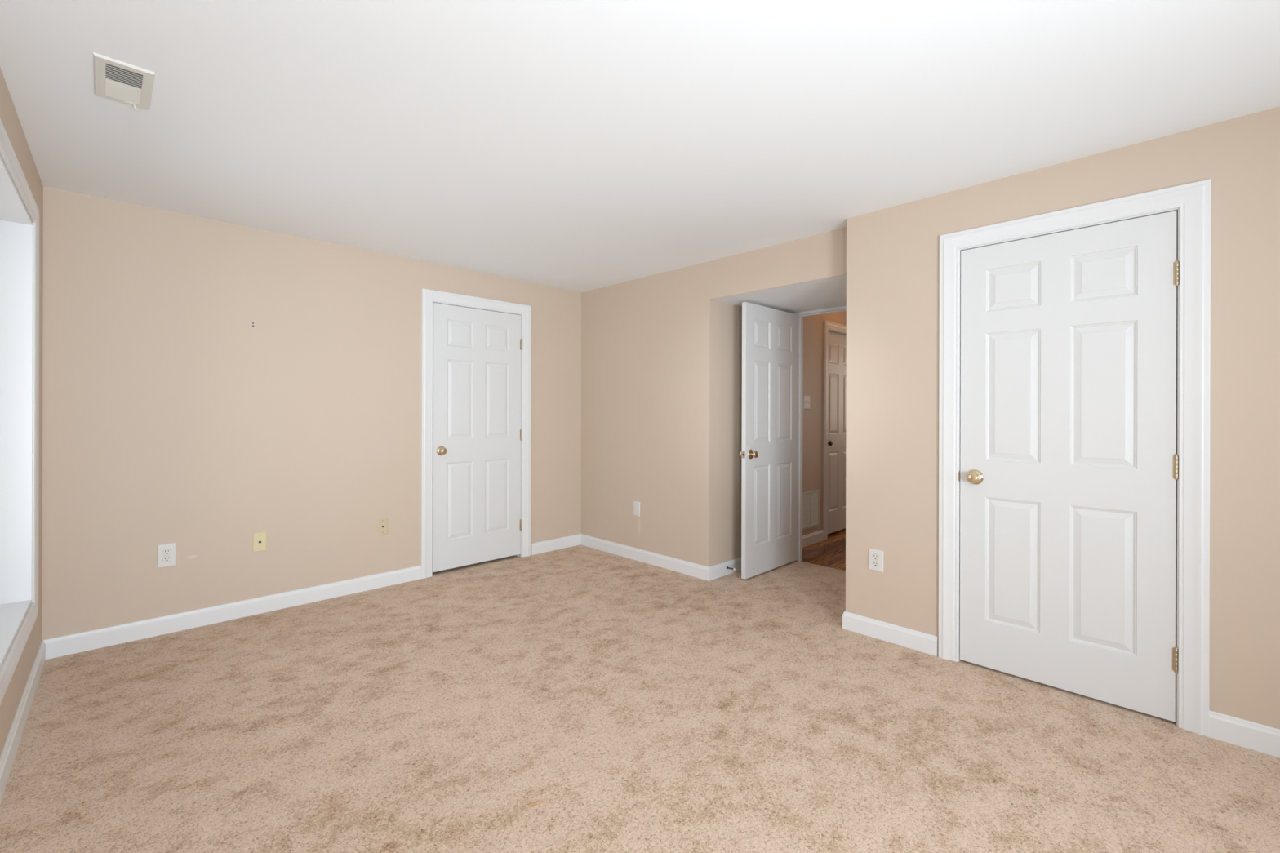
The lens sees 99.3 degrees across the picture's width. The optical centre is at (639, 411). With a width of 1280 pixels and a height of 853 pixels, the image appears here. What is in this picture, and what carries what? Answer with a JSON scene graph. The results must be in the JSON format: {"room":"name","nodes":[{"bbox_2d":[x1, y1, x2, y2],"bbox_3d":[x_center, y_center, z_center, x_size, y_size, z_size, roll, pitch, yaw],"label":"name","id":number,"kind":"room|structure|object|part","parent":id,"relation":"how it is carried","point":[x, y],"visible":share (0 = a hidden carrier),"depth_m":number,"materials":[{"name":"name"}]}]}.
{"room":"empty bedroom","nodes":[
{"label":"empty bedroom","id":0,"kind":"room"},
{"bbox_2d":[0,67,43,756],"bbox_3d":[-1.013,0.062,0.351,0.400,2.352,6.100,0,0,-44],"label":"wall","id":1,"kind":"structure","parent":0,"point":[10,703],"depth_m":2.28,"materials":[{"name":"beige paint"}]},
{"bbox_2d":[0,118,39,704],"bbox_3d":[-2.290,0.004,1.782,0.343,1.818,1.508,0,0,-45],"label":"window","id":2,"kind":"structure","parent":1,"relation":"in","point":[15,222],"depth_m":2.32,"materials":[{"name":"white paint"}]},
{"bbox_2d":[0,640,45,804],"bbox_3d":[-0.900,1.191,0.529,0.014,0.100,6.000,0,0,-44],"label":"baseboard","id":3,"kind":"structure","parent":1,"relation":"attached to","point":[7,757],"depth_m":2.05,"materials":[{"name":"white paint"}]},
{"bbox_2d":[41,186,581,639],"bbox_3d":[-1.776,0.060,3.957,3.564,2.352,0.120,0,0,-45],"label":"wall","id":4,"kind":"structure","parent":0,"point":[169,416],"depth_m":3.25,"materials":[{"name":"beige paint"}]},
{"bbox_2d":[157,542,176,568],"bbox_3d":[-2.634,0.801,3.025,0.080,0.130,0.008,0,0,-45],"label":"electrical outlet","id":5,"kind":"object","parent":4,"relation":"attached to","point":[166,553],"visible":1,"depth_m":3.02,"materials":[{"name":"white plastic"}]},
{"bbox_2d":[162,555,171,561],"bbox_3d":[-2.633,0.820,3.023,0.036,0.030,0.001,0,0,-45],"label":"receptacle","id":6,"kind":"object","parent":5,"relation":"attached to","point":[165,558],"depth_m":3.02,"materials":[{"name":"white plastic"}]},
{"bbox_2d":[162,549,171,555],"bbox_3d":[-2.633,0.781,3.023,0.036,0.030,0.001,0,0,-45],"label":"receptacle","id":7,"kind":"object","parent":5,"relation":"attached to","point":[165,552],"depth_m":3.02,"materials":[{"name":"white plastic"}]},
{"bbox_2d":[43,565,421,659],"bbox_3d":[-2.293,1.187,3.358,1.891,0.100,0.014,0,0,-45],"label":"baseboard","id":8,"kind":"structure","parent":4,"relation":"attached to","point":[66,645],"depth_m":3.17,"materials":[{"name":"white paint"}]},
{"bbox_2d":[253,531,266,552],"bbox_3d":[-2.326,0.798,3.325,0.070,0.116,0.014,0,0,-45],"label":"cable plate","id":9,"kind":"object","parent":4,"relation":"attached to","point":[260,540],"visible":1,"depth_m":3.33,"materials":[{"name":"beige plastic"}]},
{"bbox_2d":[377,517,387,535],"bbox_3d":[-1.812,0.811,3.830,0.068,0.120,0.014,0,0,-45],"label":"cable plate","id":10,"kind":"object","parent":4,"relation":"attached to","point":[382,523],"visible":1,"depth_m":3.83,"materials":[{"name":"beige plastic"}]},
{"bbox_2d":[421,288,531,578],"bbox_3d":[-1.317,0.165,4.389,0.944,2.152,0.128,0,0,-45],"label":"door frame","id":11,"kind":"structure","parent":4,"relation":"attached to","point":[428,296],"depth_m":4.13,"materials":[{"name":"white paint"}]},
{"bbox_2d":[431,302,522,572],"bbox_3d":[-1.276,0.196,4.356,0.776,2.033,0.090,0,0,-45],"label":"door","id":12,"kind":"structure","parent":4,"relation":"in","point":[477,436],"depth_m":4.34,"materials":[{"name":"white paint"}]},
{"bbox_3d":[-1.491,0.299,4.113,0.051,0.051,0.044,0,0,-45],"label":"knob","id":13,"kind":"part","parent":12,"relation":"part of","materials":[{"name":"gold metal"}]},
{"bbox_2d":[530,533,580,555],"bbox_3d":[-0.743,1.191,4.883,0.548,0.100,0.014,0,0,-45],"label":"baseboard","id":14,"kind":"structure","parent":4,"relation":"attached to","point":[541,547],"depth_m":4.86,"materials":[{"name":"white paint"}]},
{"bbox_2d":[0,528,1279,852],"bbox_3d":[1.412,1.274,3.191,8.050,0.060,7.150,0,0,-45],"label":"floor","id":15,"kind":"structure","parent":0,"point":[731,713],"depth_m":2.05,"materials":[{"name":"beige carpet"}]},
{"bbox_2d":[0,0,1279,292],"bbox_3d":[1.418,-1.158,3.191,8.050,0.100,7.150,0,0,-45],"label":"ceiling","id":16,"kind":"structure","parent":0,"point":[575,145],"depth_m":1.99,"materials":[{"name":"white paint"}]},
{"bbox_2d":[93,52,155,110],"bbox_3d":[-1.754,-1.106,1.846,0.144,0.021,0.302,0,0,-45],"label":"ceiling vent","id":17,"kind":"object","parent":16,"relation":"in","point":[113,79],"visible":1,"depth_m":1.83,"materials":[{"name":"white metal"}]},
{"bbox_3d":[-1.832,-1.104,1.959,0.017,0.017,0.038,0,0,11],"label":"damper lever","id":18,"kind":"part","parent":17,"relation":"part of","materials":[{"name":"white metal"}]},
{"bbox_2d":[581,226,846,567],"bbox_3d":[0.713,0.066,4.475,0.952,2.352,2.634,0,0,-45],"label":"wall","id":19,"kind":"structure","parent":0,"point":[661,358],"depth_m":4.27,"materials":[{"name":"beige paint"}]},
{"bbox_2d":[633,501,639,516],"bbox_3d":[-0.029,0.812,4.543,0.008,0.122,0.074,0,0,-45],"label":"wall plate","id":20,"kind":"object","parent":19,"relation":"attached to","point":[636,504],"visible":1,"depth_m":4.54,"materials":[{"name":"white plastic"}]},
{"bbox_2d":[580,533,709,581],"bbox_3d":[-0.022,1.193,4.531,0.014,0.100,1.526,0,0,-45],"label":"baseboard","id":21,"kind":"structure","parent":19,"relation":"attached to","point":[695,570],"depth_m":4.43,"materials":[{"name":"white paint"}]},
{"bbox_2d":[709,556,741,581],"bbox_3d":[0.845,1.196,4.324,0.958,0.100,0.014,0,0,-45],"label":"baseboard","id":22,"kind":"structure","parent":19,"relation":"attached to","point":[717,571],"depth_m":4.11,"materials":[{"name":"white paint"}]},
{"bbox_2d":[739,302,799,578],"bbox_3d":[1.031,0.213,4.259,0.775,2.033,0.144,0,0,-45],"label":"door","id":23,"kind":"structure","parent":19,"relation":"in","point":[769,454],"depth_m":4.21,"materials":[{"name":"white paint"}]},
{"bbox_3d":[0.762,0.316,3.994,0.002,0.056,0.025,0,0,-45],"label":"latch plate","id":24,"kind":"part","parent":23,"relation":"part of","materials":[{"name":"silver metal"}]},
{"bbox_3d":[0.843,0.316,4.004,0.051,0.051,0.044,0,0,-45],"label":"knob","id":25,"kind":"part","parent":23,"relation":"part of","materials":[{"name":"gold metal"}]},
{"bbox_2d":[794,306,846,561],"bbox_3d":[1.609,0.212,4.259,0.050,2.074,0.920,0,0,-45],"label":"door frame","id":26,"kind":"structure","parent":19,"relation":"attached to","point":[801,316],"depth_m":4.52,"materials":[{"name":"white paint"}]},
{"bbox_2d":[711,274,846,313],"bbox_3d":[1.242,-0.967,3.946,0.946,0.282,1.101,0,0,-45],"label":"ceiling","id":27,"kind":"structure","parent":0,"point":[828,292],"depth_m":3.93,"materials":[{"name":"white paint"}]},
{"bbox_2d":[802,311,846,536],"bbox_3d":[2.234,0.070,5.806,3.014,2.352,0.110,0,0,-45],"label":"wall","id":28,"kind":"structure","parent":0,"point":[813,326],"depth_m":5.16,"materials":[{"name":"beige paint"}]},
{"bbox_2d":[803,395,809,408],"bbox_3d":[1.555,-0.086,5.049,0.116,0.122,0.017,0,0,-45],"label":"light switch","id":29,"kind":"object","parent":28,"relation":"attached to","point":[806,398],"visible":1,"depth_m":5.04,"materials":[{"name":"white plastic"}]},
{"bbox_2d":[802,489,819,530],"bbox_3d":[1.601,0.921,5.102,0.342,0.342,0.009,0,0,-45],"label":"air vent","id":30,"kind":"object","parent":28,"relation":"in","point":[811,500],"visible":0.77,"depth_m":5.10,"materials":[{"name":"white metal"}]},
{"bbox_2d":[802,529,824,547],"bbox_3d":[1.493,1.197,4.994,0.817,0.100,0.014,0,0,-45],"label":"baseboard","id":31,"kind":"structure","parent":28,"relation":"attached to","point":[818,536],"depth_m":5.13,"materials":[{"name":"white paint"}]},
{"bbox_2d":[822,320,846,540],"bbox_3d":[2.084,0.181,5.647,0.928,2.139,0.128,0,0,-45],"label":"door frame","id":32,"kind":"structure","parent":28,"relation":"attached to","point":[828,325],"depth_m":5.29,"materials":[{"name":"white paint"}]},
{"bbox_2d":[827,331,846,533],"bbox_3d":[2.095,0.212,5.636,0.764,2.033,0.090,0,0,-45],"label":"door","id":33,"kind":"structure","parent":28,"relation":"in","point":[837,357],"depth_m":5.57,"materials":[{"name":"white paint"}]},
{"bbox_2d":[845,106,1279,728],"bbox_3d":[2.807,0.072,2.271,1.128,2.352,3.486,0,0,-45],"label":"wall","id":34,"kind":"structure","parent":0,"point":[893,252],"depth_m":2.28,"materials":[{"name":"beige paint"}]},
{"bbox_2d":[868,548,883,572],"bbox_3d":[1.298,0.819,2.992,0.008,0.117,0.080,0,0,-45],"label":"electrical outlet","id":35,"kind":"object","parent":34,"relation":"attached to","point":[875,557],"visible":1,"depth_m":2.99,"materials":[{"name":"white plastic"}]},
{"bbox_2d":[872,560,879,567],"bbox_3d":[1.296,0.839,2.990,0.003,0.030,0.036,0,0,-45],"label":"receptacle","id":36,"kind":"object","parent":35,"relation":"attached to","point":[875,563],"depth_m":2.99,"materials":[{"name":"white plastic"}]},
{"bbox_2d":[872,554,879,559],"bbox_3d":[1.296,0.799,2.990,0.003,0.030,0.036,0,0,-45],"label":"receptacle","id":37,"kind":"object","parent":35,"relation":"attached to","point":[875,557],"depth_m":2.99,"materials":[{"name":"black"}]},
{"bbox_2d":[842,611,937,656],"bbox_3d":[1.340,1.197,2.945,0.014,0.100,0.498,0,0,-45],"label":"baseboard","id":38,"kind":"structure","parent":34,"relation":"attached to","point":[918,641],"depth_m":2.92,"materials":[{"name":"white paint"}]},
{"bbox_2d":[960,210,1179,722],"bbox_3d":[1.859,0.217,2.420,0.090,2.033,0.776,0,0,-45],"label":"door","id":39,"kind":"structure","parent":34,"relation":"in","point":[1069,459],"depth_m":2.39,"materials":[{"name":"white paint"}]},
{"bbox_3d":[1.615,0.320,2.635,0.044,0.051,0.051,0,0,-45],"label":"knob","id":40,"kind":"part","parent":39,"relation":"part of","materials":[{"name":"gold metal"}]},
{"bbox_2d":[937,178,1210,737],"bbox_3d":[1.893,0.179,2.461,0.128,2.142,0.949,0,0,-45],"label":"door frame","id":41,"kind":"structure","parent":34,"relation":"attached to","point":[1193,199],"depth_m":2.14,"materials":[{"name":"white paint"}]},
{"bbox_2d":[1208,710,1279,757],"bbox_3d":[2.866,1.201,1.394,0.014,0.100,1.949,0,0,-45],"label":"baseboard","id":42,"kind":"structure","parent":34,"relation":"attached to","point":[1252,735],"depth_m":2.02,"materials":[{"name":"white paint"}]}
]}

